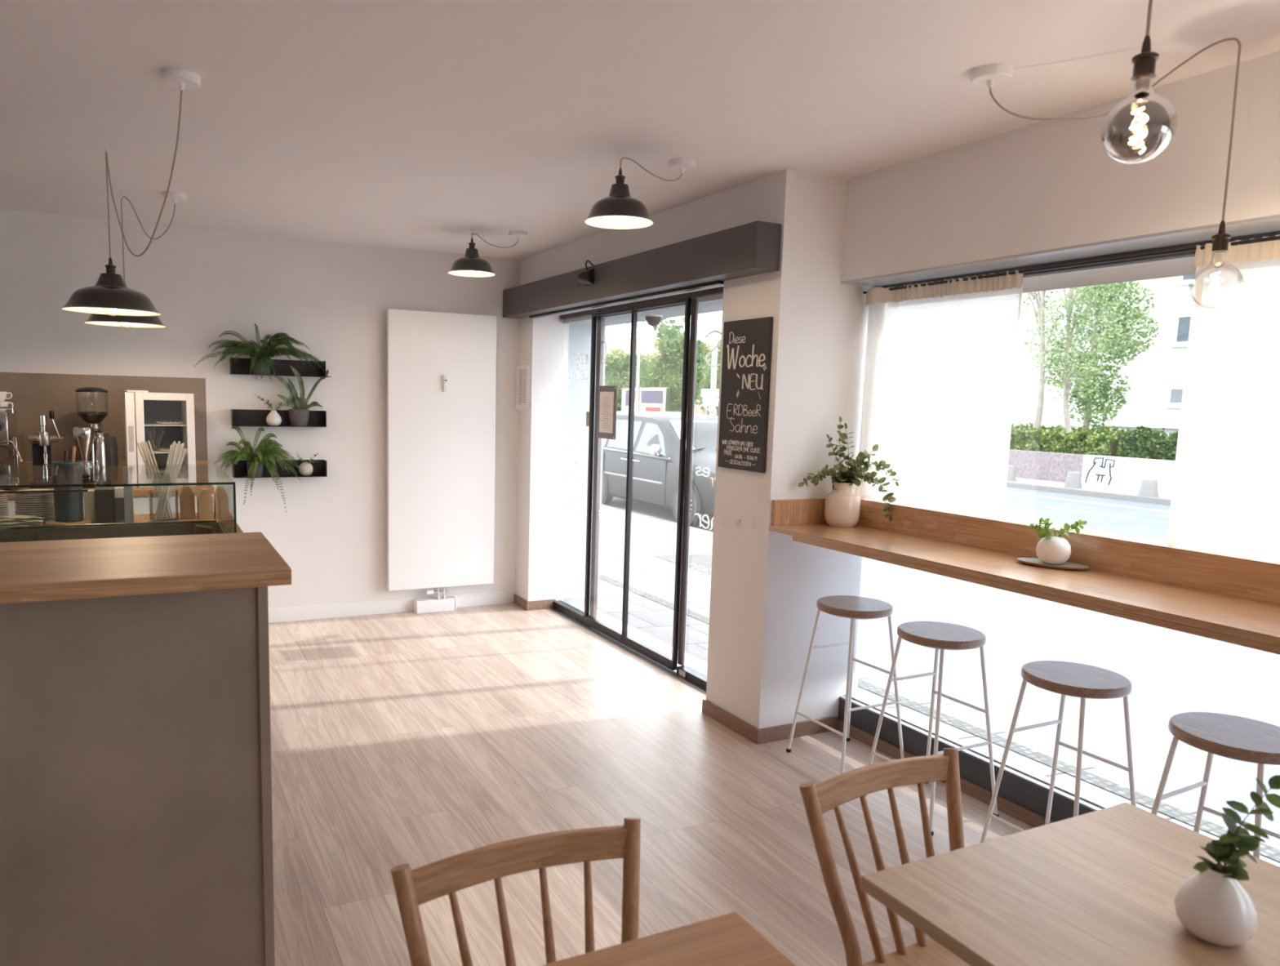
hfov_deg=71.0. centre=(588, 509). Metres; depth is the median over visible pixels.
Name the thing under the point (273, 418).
bud vase
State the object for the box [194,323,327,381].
potted fern
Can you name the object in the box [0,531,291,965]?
counter
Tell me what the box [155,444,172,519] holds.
straw
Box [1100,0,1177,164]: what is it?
globe pendant
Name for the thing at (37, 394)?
backsplash
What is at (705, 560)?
strip
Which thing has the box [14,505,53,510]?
dinner plate
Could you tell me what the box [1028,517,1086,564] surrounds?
vase
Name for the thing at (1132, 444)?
hedge
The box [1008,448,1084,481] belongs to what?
stone wall
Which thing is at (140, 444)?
straw
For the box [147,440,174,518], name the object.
straw
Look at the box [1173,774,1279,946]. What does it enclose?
bud vase
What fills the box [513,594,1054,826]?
baseboard
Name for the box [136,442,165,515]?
straw
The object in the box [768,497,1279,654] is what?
bar
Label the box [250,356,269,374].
pot
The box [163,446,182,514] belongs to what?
straw
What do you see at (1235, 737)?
bar stool
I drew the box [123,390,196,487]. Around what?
cabinet
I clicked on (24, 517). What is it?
stack
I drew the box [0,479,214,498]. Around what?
countertop
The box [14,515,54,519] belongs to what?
dinner plate
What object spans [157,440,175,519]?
straw
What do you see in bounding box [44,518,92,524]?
trivet
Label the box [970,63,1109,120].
globe pendant
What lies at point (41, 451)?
press
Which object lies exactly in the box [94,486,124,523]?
napkin dispenser
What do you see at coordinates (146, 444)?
straw
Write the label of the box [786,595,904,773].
bar stool
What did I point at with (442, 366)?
radiator
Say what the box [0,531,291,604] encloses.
countertop
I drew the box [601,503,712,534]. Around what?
kerb stone
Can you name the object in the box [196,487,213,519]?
kraft box
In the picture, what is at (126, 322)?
pendant lamp
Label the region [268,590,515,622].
baseboard
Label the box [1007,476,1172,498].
pavement
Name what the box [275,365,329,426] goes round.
potted plant
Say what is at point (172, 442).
straw
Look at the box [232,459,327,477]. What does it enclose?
wall shelf
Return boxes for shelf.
[144,422,186,426]
[149,449,186,453]
[229,357,325,377]
[231,408,326,426]
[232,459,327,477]
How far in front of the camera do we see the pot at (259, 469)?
6.15 m
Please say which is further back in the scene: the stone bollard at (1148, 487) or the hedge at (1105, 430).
the hedge at (1105, 430)
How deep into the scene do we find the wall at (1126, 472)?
22.02 m
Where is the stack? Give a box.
[0,515,44,526]
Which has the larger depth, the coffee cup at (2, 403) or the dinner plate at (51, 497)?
the coffee cup at (2, 403)
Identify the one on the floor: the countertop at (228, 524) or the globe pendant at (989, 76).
the countertop at (228, 524)
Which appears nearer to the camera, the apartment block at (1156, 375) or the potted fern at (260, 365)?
the potted fern at (260, 365)
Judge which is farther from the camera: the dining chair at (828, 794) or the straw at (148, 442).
the straw at (148, 442)
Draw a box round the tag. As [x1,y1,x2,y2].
[114,486,124,497]
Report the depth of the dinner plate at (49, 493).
4.31 m
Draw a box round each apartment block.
[1011,287,1094,431]
[1088,274,1194,436]
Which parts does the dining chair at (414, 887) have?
post, rail, post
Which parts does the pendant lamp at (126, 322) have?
lamp shade, light bulb, cord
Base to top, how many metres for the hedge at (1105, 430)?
0.875 m
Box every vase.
[252,392,288,426]
[297,453,318,475]
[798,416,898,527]
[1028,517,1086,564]
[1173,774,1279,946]
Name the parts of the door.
notice panel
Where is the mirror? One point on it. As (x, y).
(655, 449)
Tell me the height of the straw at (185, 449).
0.349 m
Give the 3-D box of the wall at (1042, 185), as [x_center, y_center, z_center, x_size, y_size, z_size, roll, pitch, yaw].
[1.878,0.041,2.866,0.620,2.800,9.800,-2,8,-26]
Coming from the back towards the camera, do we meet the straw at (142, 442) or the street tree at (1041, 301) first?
the street tree at (1041, 301)
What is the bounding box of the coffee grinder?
[71,386,118,488]
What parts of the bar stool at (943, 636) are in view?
leg, foot rail, foot rail, leg, leg, seat, foot rail, foot rail, leg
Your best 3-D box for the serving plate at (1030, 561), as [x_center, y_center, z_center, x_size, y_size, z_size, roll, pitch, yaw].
[1.718,0.201,3.317,0.245,0.014,0.135,7,9,39]
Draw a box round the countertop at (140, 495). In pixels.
[0,460,214,515]
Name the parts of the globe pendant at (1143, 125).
glass globe, cord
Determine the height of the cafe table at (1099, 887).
0.740 m
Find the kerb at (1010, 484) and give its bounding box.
[1006,480,1171,505]
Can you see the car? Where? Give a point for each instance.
(656, 434)
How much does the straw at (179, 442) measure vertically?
0.390 m
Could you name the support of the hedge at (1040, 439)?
on the ground
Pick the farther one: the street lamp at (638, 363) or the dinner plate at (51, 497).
the street lamp at (638, 363)
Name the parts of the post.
name plate, name plate, post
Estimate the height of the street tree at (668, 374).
5.248 m
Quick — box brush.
[63,446,75,462]
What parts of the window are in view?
frame, soffit plate, curtain rod, head frame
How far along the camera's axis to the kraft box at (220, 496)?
4.63 m
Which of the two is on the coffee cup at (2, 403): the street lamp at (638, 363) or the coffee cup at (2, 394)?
the coffee cup at (2, 394)
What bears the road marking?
on the road
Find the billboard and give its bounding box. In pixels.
[621,387,669,411]
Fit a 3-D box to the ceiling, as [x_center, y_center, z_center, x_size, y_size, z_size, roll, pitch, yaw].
[-0.437,-1.384,1.691,5.720,0.200,10.100,-2,8,-26]
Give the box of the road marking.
[1005,491,1169,518]
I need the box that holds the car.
[601,410,718,527]
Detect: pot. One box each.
[246,461,263,476]
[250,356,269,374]
[288,408,309,426]
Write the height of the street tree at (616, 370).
4.573 m
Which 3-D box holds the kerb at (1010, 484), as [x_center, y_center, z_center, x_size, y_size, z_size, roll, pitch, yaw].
[4.821,-2.219,35.406,0.160,0.350,74.000,-2,8,-26]
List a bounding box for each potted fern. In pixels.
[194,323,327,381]
[214,426,303,511]
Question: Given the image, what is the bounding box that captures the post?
[701,311,719,415]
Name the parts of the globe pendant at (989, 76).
cord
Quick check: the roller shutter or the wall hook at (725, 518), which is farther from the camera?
the roller shutter
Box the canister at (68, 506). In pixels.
[51,460,84,521]
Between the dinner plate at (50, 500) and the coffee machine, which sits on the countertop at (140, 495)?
the coffee machine
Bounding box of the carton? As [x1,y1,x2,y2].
[83,488,95,522]
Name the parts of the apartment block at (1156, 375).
window sill, window sill, window sill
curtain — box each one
[854,269,1023,519]
[1166,234,1279,561]
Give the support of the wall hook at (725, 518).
attached to the wall at (1042, 185)
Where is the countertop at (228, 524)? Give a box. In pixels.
[0,511,243,533]
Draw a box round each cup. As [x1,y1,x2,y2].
[0,391,12,401]
[0,401,13,411]
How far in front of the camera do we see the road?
17.39 m
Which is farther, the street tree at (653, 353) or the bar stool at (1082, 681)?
the street tree at (653, 353)
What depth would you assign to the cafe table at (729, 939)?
1.49 m
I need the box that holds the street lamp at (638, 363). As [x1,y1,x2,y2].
[626,323,648,411]
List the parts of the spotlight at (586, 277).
plate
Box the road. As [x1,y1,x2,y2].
[606,486,1170,540]
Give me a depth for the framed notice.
6.91 m
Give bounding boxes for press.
[28,410,63,488]
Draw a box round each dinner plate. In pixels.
[13,493,53,498]
[13,496,53,501]
[13,497,53,502]
[14,492,53,496]
[14,500,53,505]
[14,502,53,507]
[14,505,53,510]
[14,509,54,514]
[14,511,54,516]
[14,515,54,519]
[15,506,54,511]
[15,518,54,522]
[17,488,53,494]
[29,513,54,518]
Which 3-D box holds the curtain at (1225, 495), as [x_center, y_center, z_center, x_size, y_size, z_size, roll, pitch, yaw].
[2.544,-0.231,1.942,0.061,1.001,2.435,-2,8,-26]
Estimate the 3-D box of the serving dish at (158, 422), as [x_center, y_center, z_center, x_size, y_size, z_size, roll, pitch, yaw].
[-2.646,-0.550,5.663,0.164,0.015,0.164,-2,8,-26]
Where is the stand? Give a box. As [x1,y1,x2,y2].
[192,524,213,534]
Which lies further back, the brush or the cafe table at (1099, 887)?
the brush
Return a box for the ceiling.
[0,0,1279,259]
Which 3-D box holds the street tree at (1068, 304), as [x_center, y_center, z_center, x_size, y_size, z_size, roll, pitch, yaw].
[13.780,-5.795,25.017,2.667,8.809,2.932,3,7,9]
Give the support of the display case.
on the countertop at (228, 524)
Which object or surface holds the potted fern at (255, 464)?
on the wall shelf at (239, 470)
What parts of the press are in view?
lever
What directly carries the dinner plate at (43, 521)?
on the countertop at (228, 524)
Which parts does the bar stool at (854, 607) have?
leg, foot rail, foot rail, leg, leg, seat, foot rail, foot rail, leg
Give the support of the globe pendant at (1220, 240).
hanging from the ceiling
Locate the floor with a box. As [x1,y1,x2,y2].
[268,602,1035,965]
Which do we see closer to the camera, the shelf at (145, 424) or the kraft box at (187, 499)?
the kraft box at (187, 499)
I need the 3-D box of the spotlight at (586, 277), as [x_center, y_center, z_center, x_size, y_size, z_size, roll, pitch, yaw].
[-0.015,-1.466,5.527,0.116,0.154,0.128,-2,8,-26]
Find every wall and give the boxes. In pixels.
[0,208,519,608]
[515,50,1279,728]
[1081,454,1175,493]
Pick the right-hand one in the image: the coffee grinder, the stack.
the coffee grinder
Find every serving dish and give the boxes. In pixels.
[155,421,183,424]
[158,448,168,451]
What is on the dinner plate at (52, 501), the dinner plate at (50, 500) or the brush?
the dinner plate at (50, 500)
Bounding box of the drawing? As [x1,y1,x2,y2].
[1084,457,1115,484]
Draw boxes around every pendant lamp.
[61,68,200,315]
[84,191,186,328]
[448,230,527,276]
[584,152,696,229]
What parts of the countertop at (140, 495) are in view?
cabinet door, cabinet door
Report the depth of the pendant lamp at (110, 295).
3.90 m
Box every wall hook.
[722,517,727,524]
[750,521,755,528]
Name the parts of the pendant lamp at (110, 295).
lamp shade, light bulb, cord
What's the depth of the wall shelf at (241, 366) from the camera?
6.25 m
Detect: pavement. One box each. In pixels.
[596,506,1279,866]
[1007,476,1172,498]
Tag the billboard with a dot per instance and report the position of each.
(651, 399)
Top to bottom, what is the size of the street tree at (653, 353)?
4.733 m
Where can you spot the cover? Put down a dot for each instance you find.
(425, 605)
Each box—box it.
[179,484,195,518]
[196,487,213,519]
[213,485,228,518]
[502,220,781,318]
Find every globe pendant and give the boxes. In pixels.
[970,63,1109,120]
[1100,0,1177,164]
[1151,37,1244,311]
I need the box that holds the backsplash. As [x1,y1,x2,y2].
[0,372,207,461]
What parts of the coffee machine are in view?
steam knob, panel, cup rail, frame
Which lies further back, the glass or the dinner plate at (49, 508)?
the glass
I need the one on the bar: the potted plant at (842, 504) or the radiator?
the potted plant at (842, 504)
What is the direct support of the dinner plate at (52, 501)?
on the dinner plate at (52, 504)
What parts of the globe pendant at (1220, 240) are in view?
glass globe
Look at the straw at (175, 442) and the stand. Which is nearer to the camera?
the stand
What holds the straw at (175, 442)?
in the jar at (176, 495)
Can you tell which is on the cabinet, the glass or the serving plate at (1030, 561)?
the glass
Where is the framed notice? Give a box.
[515,364,530,409]
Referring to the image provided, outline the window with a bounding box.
[838,213,1279,840]
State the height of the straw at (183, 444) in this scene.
0.379 m
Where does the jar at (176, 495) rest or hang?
on the countertop at (228, 524)
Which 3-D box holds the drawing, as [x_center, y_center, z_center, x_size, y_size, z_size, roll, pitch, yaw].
[12.950,-0.995,22.673,0.036,0.680,0.748,-2,8,-26]
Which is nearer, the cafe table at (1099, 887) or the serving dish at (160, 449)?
the cafe table at (1099, 887)
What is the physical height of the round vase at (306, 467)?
0.175 m
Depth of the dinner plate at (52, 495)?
4.31 m
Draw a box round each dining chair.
[390,817,640,965]
[799,747,970,965]
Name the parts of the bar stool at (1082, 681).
leg, foot rail, foot rail, leg, seat, leg, foot rail, leg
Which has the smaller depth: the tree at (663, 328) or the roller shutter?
the tree at (663, 328)
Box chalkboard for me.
[717,316,773,472]
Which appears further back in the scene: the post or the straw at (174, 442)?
the post
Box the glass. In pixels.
[145,429,164,450]
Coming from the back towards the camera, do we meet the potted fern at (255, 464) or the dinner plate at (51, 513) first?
the potted fern at (255, 464)
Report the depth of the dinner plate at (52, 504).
4.32 m
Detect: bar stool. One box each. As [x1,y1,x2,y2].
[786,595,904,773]
[865,621,999,835]
[980,660,1136,842]
[1151,711,1279,857]
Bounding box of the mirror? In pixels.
[648,444,661,455]
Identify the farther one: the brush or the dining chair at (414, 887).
the brush
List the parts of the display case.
rail, rail, post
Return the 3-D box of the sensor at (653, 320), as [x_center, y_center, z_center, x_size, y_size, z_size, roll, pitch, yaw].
[0.435,-1.270,6.021,0.120,0.073,0.120,-2,8,-26]
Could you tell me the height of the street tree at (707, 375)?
4.572 m
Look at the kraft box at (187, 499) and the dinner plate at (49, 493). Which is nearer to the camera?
the dinner plate at (49, 493)
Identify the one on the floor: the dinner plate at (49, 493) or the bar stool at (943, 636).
the bar stool at (943, 636)
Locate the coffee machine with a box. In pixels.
[0,404,28,490]
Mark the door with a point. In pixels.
(674, 666)
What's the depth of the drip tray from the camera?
5.21 m
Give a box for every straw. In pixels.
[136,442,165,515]
[139,443,168,517]
[141,441,168,518]
[143,442,171,514]
[144,441,171,518]
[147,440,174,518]
[155,442,173,515]
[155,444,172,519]
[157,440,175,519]
[160,444,177,519]
[161,442,176,506]
[162,440,180,517]
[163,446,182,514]
[166,443,184,502]
[168,448,186,498]
[168,448,186,499]
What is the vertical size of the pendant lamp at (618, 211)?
0.310 m
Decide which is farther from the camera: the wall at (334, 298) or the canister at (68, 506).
the wall at (334, 298)
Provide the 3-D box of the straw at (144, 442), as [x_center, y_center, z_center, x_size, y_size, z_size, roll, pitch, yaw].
[-2.159,-0.150,4.498,0.130,0.382,0.009,-2,8,-26]
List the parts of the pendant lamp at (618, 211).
light bulb, lamp shade, cord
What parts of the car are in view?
moulding, belt trim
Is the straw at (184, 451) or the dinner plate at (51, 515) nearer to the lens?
the dinner plate at (51, 515)
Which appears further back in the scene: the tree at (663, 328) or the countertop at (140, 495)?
the tree at (663, 328)
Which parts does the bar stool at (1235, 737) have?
leg, foot rail, leg, seat, foot rail, leg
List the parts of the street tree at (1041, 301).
crown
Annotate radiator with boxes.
[386,308,497,598]
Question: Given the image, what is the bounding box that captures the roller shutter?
[1171,377,1184,389]
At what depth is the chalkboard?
4.34 m
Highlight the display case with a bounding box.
[0,466,236,542]
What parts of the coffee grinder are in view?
fork lever, dosing spout, hopper lid, motor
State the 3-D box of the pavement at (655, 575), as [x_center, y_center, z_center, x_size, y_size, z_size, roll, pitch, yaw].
[-2.792,-0.284,17.263,3.930,0.480,48.000,-2,8,-26]
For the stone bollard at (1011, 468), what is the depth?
23.52 m
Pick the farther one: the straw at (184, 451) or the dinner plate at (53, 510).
the straw at (184, 451)
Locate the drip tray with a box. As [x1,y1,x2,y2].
[0,471,28,488]
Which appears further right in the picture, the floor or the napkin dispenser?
the floor
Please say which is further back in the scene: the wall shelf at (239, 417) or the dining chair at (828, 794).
the wall shelf at (239, 417)
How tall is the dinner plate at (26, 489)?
0.012 m
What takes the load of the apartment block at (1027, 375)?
on the ground
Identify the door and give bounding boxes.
[528,280,724,693]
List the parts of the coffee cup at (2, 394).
cup handle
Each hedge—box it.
[1009,426,1119,456]
[1011,422,1165,439]
[1115,425,1178,460]
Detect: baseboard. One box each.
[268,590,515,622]
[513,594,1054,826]
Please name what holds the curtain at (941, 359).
hanging from the window
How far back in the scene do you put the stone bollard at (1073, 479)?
21.72 m
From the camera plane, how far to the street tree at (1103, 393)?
26.52 m
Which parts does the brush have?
black handle, wooden handle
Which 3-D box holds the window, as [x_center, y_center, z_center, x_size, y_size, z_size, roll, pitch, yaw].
[2.719,0.397,1.630,0.311,2.240,6.373,-2,8,-26]
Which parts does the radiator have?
thermostat knob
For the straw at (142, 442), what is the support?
in the jar at (176, 495)
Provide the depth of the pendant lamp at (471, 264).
5.70 m
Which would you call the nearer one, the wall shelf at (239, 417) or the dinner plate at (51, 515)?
the dinner plate at (51, 515)
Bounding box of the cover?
[413,595,456,613]
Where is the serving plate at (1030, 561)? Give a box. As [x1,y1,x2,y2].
[1017,557,1088,569]
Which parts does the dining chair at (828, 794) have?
post, rail, seat, post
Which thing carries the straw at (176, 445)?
in the jar at (176, 495)
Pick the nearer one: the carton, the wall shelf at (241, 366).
the carton
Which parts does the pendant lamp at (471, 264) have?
light bulb, lamp shade, cord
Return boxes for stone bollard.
[1006,465,1015,480]
[1064,471,1081,488]
[1137,478,1158,497]
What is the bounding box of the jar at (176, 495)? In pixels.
[148,488,178,521]
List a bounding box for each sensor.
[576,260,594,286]
[644,314,662,326]
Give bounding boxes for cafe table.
[541,911,796,965]
[860,802,1279,965]
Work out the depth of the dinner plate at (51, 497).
4.31 m
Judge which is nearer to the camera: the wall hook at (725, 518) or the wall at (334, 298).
the wall hook at (725, 518)
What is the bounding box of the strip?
[599,554,1279,861]
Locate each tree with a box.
[604,348,650,411]
[635,324,711,412]
[642,316,684,344]
[644,352,662,363]
[697,336,721,416]
[1022,290,1086,429]
[1026,281,1142,432]
[1031,280,1159,430]

